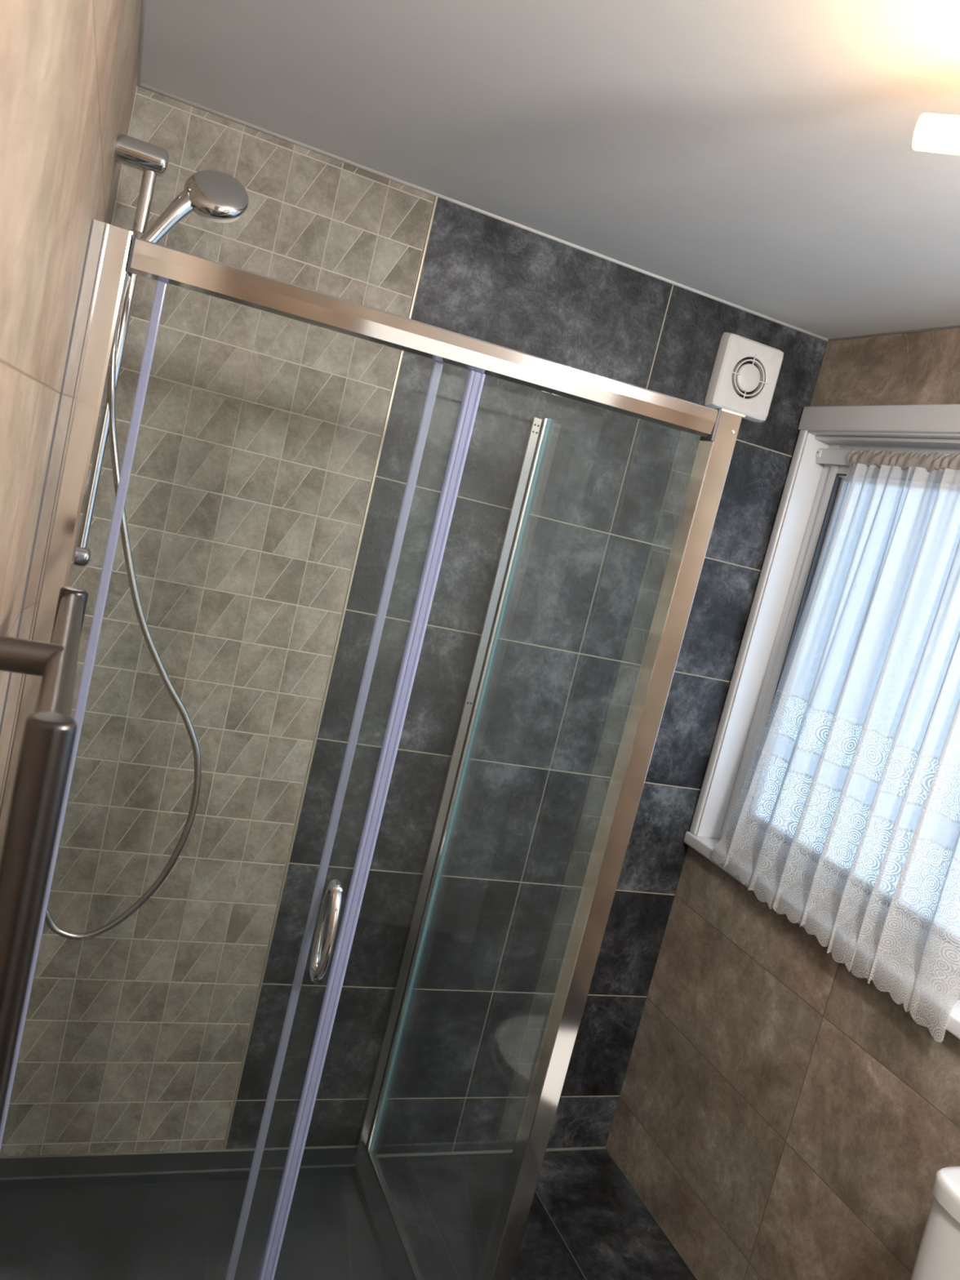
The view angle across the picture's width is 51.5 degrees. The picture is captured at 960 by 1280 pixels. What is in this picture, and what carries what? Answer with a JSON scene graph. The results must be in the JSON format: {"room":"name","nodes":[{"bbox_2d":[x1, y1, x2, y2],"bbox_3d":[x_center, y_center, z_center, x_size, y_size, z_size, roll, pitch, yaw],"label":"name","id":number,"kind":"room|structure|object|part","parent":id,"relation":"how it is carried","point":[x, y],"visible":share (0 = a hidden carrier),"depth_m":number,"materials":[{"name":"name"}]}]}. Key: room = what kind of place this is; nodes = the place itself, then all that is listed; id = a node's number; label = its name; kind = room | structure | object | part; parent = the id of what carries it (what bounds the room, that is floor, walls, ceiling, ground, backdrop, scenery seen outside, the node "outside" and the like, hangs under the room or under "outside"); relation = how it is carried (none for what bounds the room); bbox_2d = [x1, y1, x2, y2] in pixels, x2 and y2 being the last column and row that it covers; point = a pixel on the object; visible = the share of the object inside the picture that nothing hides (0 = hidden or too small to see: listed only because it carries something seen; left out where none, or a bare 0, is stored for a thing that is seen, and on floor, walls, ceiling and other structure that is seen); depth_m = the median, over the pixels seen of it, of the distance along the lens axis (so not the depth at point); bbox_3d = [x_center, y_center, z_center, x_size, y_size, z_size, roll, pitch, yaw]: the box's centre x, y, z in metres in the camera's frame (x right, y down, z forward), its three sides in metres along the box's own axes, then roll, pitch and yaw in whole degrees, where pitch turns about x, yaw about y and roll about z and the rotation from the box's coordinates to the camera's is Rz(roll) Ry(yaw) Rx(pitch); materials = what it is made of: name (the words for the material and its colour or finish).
{"room":"bathroom","nodes":[
{"label":"bathroom","id":0,"kind":"room"},
{"bbox_2d":[0,0,141,723],"bbox_3d":[-0.488,0.320,0.686,0.120,2.302,2.803,11,8,-22],"label":"wall","id":1,"kind":"structure","parent":0,"point":[68,68],"depth_m":0.83,"materials":[{"name":"beige tile"}]},
{"bbox_2d":[0,586,88,1128],"bbox_3d":[-0.471,0.342,0.913,0.087,0.732,0.586,11,8,-23],"label":"towel radiator","id":2,"kind":"object","parent":1,"relation":"attached to","point":[49,733],"visible":1,"depth_m":0.63,"materials":[{"name":"metal"}]},
{"bbox_2d":[73,132,168,567],"bbox_3d":[-0.602,-0.453,1.609,0.086,0.680,0.043,11,8,-23],"label":"riser rail","id":3,"kind":"object","parent":1,"relation":"attached to","point":[151,159],"visible":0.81,"depth_m":1.59,"materials":[{"name":"silver metal"}]},
{"bbox_2d":[44,169,248,940],"bbox_3d":[-0.553,-0.110,1.705,0.292,1.344,0.083,11,8,-23],"label":"shower","id":4,"kind":"object","parent":3,"relation":"hanging from","point":[215,196],"visible":0.77,"depth_m":1.63,"materials":[{"name":"silver metal"}]},
{"bbox_3d":[-0.489,-0.669,1.594,0.123,0.167,0.049,8,9,-39],"label":"handle","id":5,"kind":"part","parent":4,"relation":"part of","materials":[{"name":"silver metal"}]},
{"bbox_2d":[136,0,959,342],"bbox_3d":[0.587,-0.619,0.898,1.745,0.010,2.804,11,8,-23],"label":"trim","id":6,"kind":"structure","parent":1,"relation":"attached to","point":[139,83],"depth_m":2.11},
{"bbox_2d":[0,85,826,1155],"bbox_3d":[-0.125,0.188,2.398,1.826,2.302,0.120,11,8,-23],"label":"wall","id":7,"kind":"structure","parent":0,"point":[260,435],"depth_m":2.26,"materials":[{"name":"tile"}]},
{"bbox_2d":[222,195,438,1150],"bbox_3d":[-0.351,0.141,2.233,0.006,2.228,0.006,11,8,-23],"label":"trim","id":8,"kind":"structure","parent":7,"relation":"attached to","point":[436,197],"depth_m":2.22,"materials":[{"name":"tile"}]},
{"bbox_2d":[704,332,783,422],"bbox_3d":[0.650,-0.640,2.433,0.174,0.182,0.031,11,8,-23],"label":"fan","id":9,"kind":"object","parent":7,"relation":"attached to","point":[735,377],"visible":0.98,"depth_m":2.42,"materials":[{"name":"white plastic"}]},
{"bbox_2d":[377,1149,696,1279],"bbox_3d":[0.051,1.611,1.183,2.017,0.100,3.000,11,8,-23],"label":"floor","id":10,"kind":"structure","parent":0,"point":[586,1221],"depth_m":2.44,"materials":[{"name":"black tile"}]},
{"bbox_2d":[0,1145,413,1279],"bbox_3d":[-0.584,1.287,1.979,0.992,0.037,0.767,11,8,-23],"label":"shower tray","id":11,"kind":"object","parent":10,"relation":"on","point":[153,1215],"visible":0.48,"depth_m":2.17,"materials":[{"name":"black plastic"}]},
{"bbox_2d":[0,218,745,1279],"bbox_3d":[-0.373,0.374,1.866,0.995,1.860,0.749,11,8,-23],"label":"shower enclosure","id":12,"kind":"object","parent":11,"relation":"on","point":[113,253],"visible":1,"depth_m":1.57,"materials":[{"name":"silver metal"}]},
{"bbox_3d":[-0.245,0.464,1.587,0.019,0.168,0.096,11,7,-17],"label":"door handle","id":13,"kind":"part","parent":12,"relation":"part of","materials":[{"name":"silver metal"}]},
{"bbox_3d":[-0.153,1.345,2.176,0.016,0.012,0.675,11,8,-23],"label":"rail","id":14,"kind":"part","parent":12,"relation":"part of","materials":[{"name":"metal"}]},
{"bbox_3d":[-0.047,-0.433,1.479,0.901,0.045,0.040,11,7,-17],"label":"head rail","id":15,"kind":"part","parent":12,"relation":"part of","materials":[{"name":"silver metal"}]},
{"bbox_3d":[0.182,0.528,1.732,0.040,1.855,0.044,11,8,-23],"label":"corner post","id":16,"kind":"part","parent":12,"relation":"part of","materials":[{"name":"silver metal"}]},
{"bbox_2d":[910,1166,959,1279],"bbox_3d":[0.606,1.257,1.458,0.636,0.774,0.410,11,8,-23],"label":"toilet","id":17,"kind":"object","parent":10,"relation":"on","point":[938,1256],"visible":1,"depth_m":1.61,"materials":[{"name":"white ceramic"}]},
{"bbox_3d":[0.891,0.946,1.500,0.193,0.040,0.410,11,8,-23],"label":"cistern lid","id":18,"kind":"part","parent":17,"relation":"part of","materials":[{"name":"white ceramic"}]},
{"bbox_2d":[140,0,959,338],"bbox_3d":[0.602,-0.668,0.890,2.017,0.100,3.000,11,8,-23],"label":"ceiling","id":19,"kind":"structure","parent":0,"point":[758,156],"depth_m":1.55,"materials":[{"name":"paint"}]},
{"bbox_2d":[912,113,959,155],"bbox_3d":[0.683,-0.537,0.979,0.448,0.136,0.159,20,9,41],"label":"ceiling light","id":20,"kind":"object","parent":19,"relation":"attached to","point":[936,133],"visible":1,"depth_m":1.06,"materials":[{"name":"white glass"}]},
{"bbox_2d":[605,327,959,1279],"bbox_3d":[1.176,0.630,1.403,0.140,2.302,2.800,11,8,-23],"label":"wall","id":21,"kind":"structure","parent":0,"point":[778,1115],"depth_m":2.25,"materials":[{"name":"brown tile"}]},
{"bbox_2d":[375,1146,698,1279],"bbox_3d":[0.536,1.650,1.383,0.693,0.009,2.804,11,8,-23],"label":"trim","id":22,"kind":"structure","parent":21,"relation":"attached to","point":[600,1147],"depth_m":2.61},
{"bbox_2d":[683,404,959,1039],"bbox_3d":[1.061,0.169,1.797,0.133,1.175,1.807,11,8,-23],"label":"window","id":23,"kind":"structure","parent":21,"relation":"in","point":[811,491],"depth_m":2.49,"materials":[{"name":"white plastic"}]},
{"bbox_3d":[0.914,0.717,1.862,0.103,0.032,1.807,11,8,-23],"label":"sill","id":24,"kind":"part","parent":23,"relation":"part of","materials":[{"name":"white plastic"}]},
{"bbox_3d":[1.026,0.146,1.778,0.042,1.143,1.806,11,8,-23],"label":"architrave","id":25,"kind":"part","parent":23,"relation":"part of","materials":[{"name":"white plastic"}]},
{"bbox_3d":[1.089,0.191,1.812,0.053,0.983,1.662,11,8,-23],"label":"sash","id":26,"kind":"part","parent":23,"relation":"part of","materials":[{"name":"white plastic"}]},
{"bbox_3d":[1.092,0.190,1.813,0.004,0.910,1.605,11,8,-23],"label":"pane","id":27,"kind":"part","parent":23,"relation":"part of","materials":[{"name":"clear glass"}]},
{"bbox_2d":[815,448,958,470],"bbox_3d":[1.163,-0.292,1.735,0.014,0.038,1.730,11,8,-23],"label":"curtain rod","id":28,"kind":"object","parent":23,"relation":"attached to","point":[824,455],"visible":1,"depth_m":2.46,"materials":[{"name":"white plastic"}]},
{"bbox_2d":[711,448,959,1042],"bbox_3d":[0.875,0.140,2.137,0.072,1.111,0.770,11,8,-23],"label":"lace curtain","id":29,"kind":"object","parent":28,"relation":"hanging from","point":[875,647],"visible":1,"depth_m":2.18,"materials":[{"name":"fabric"}]}
]}

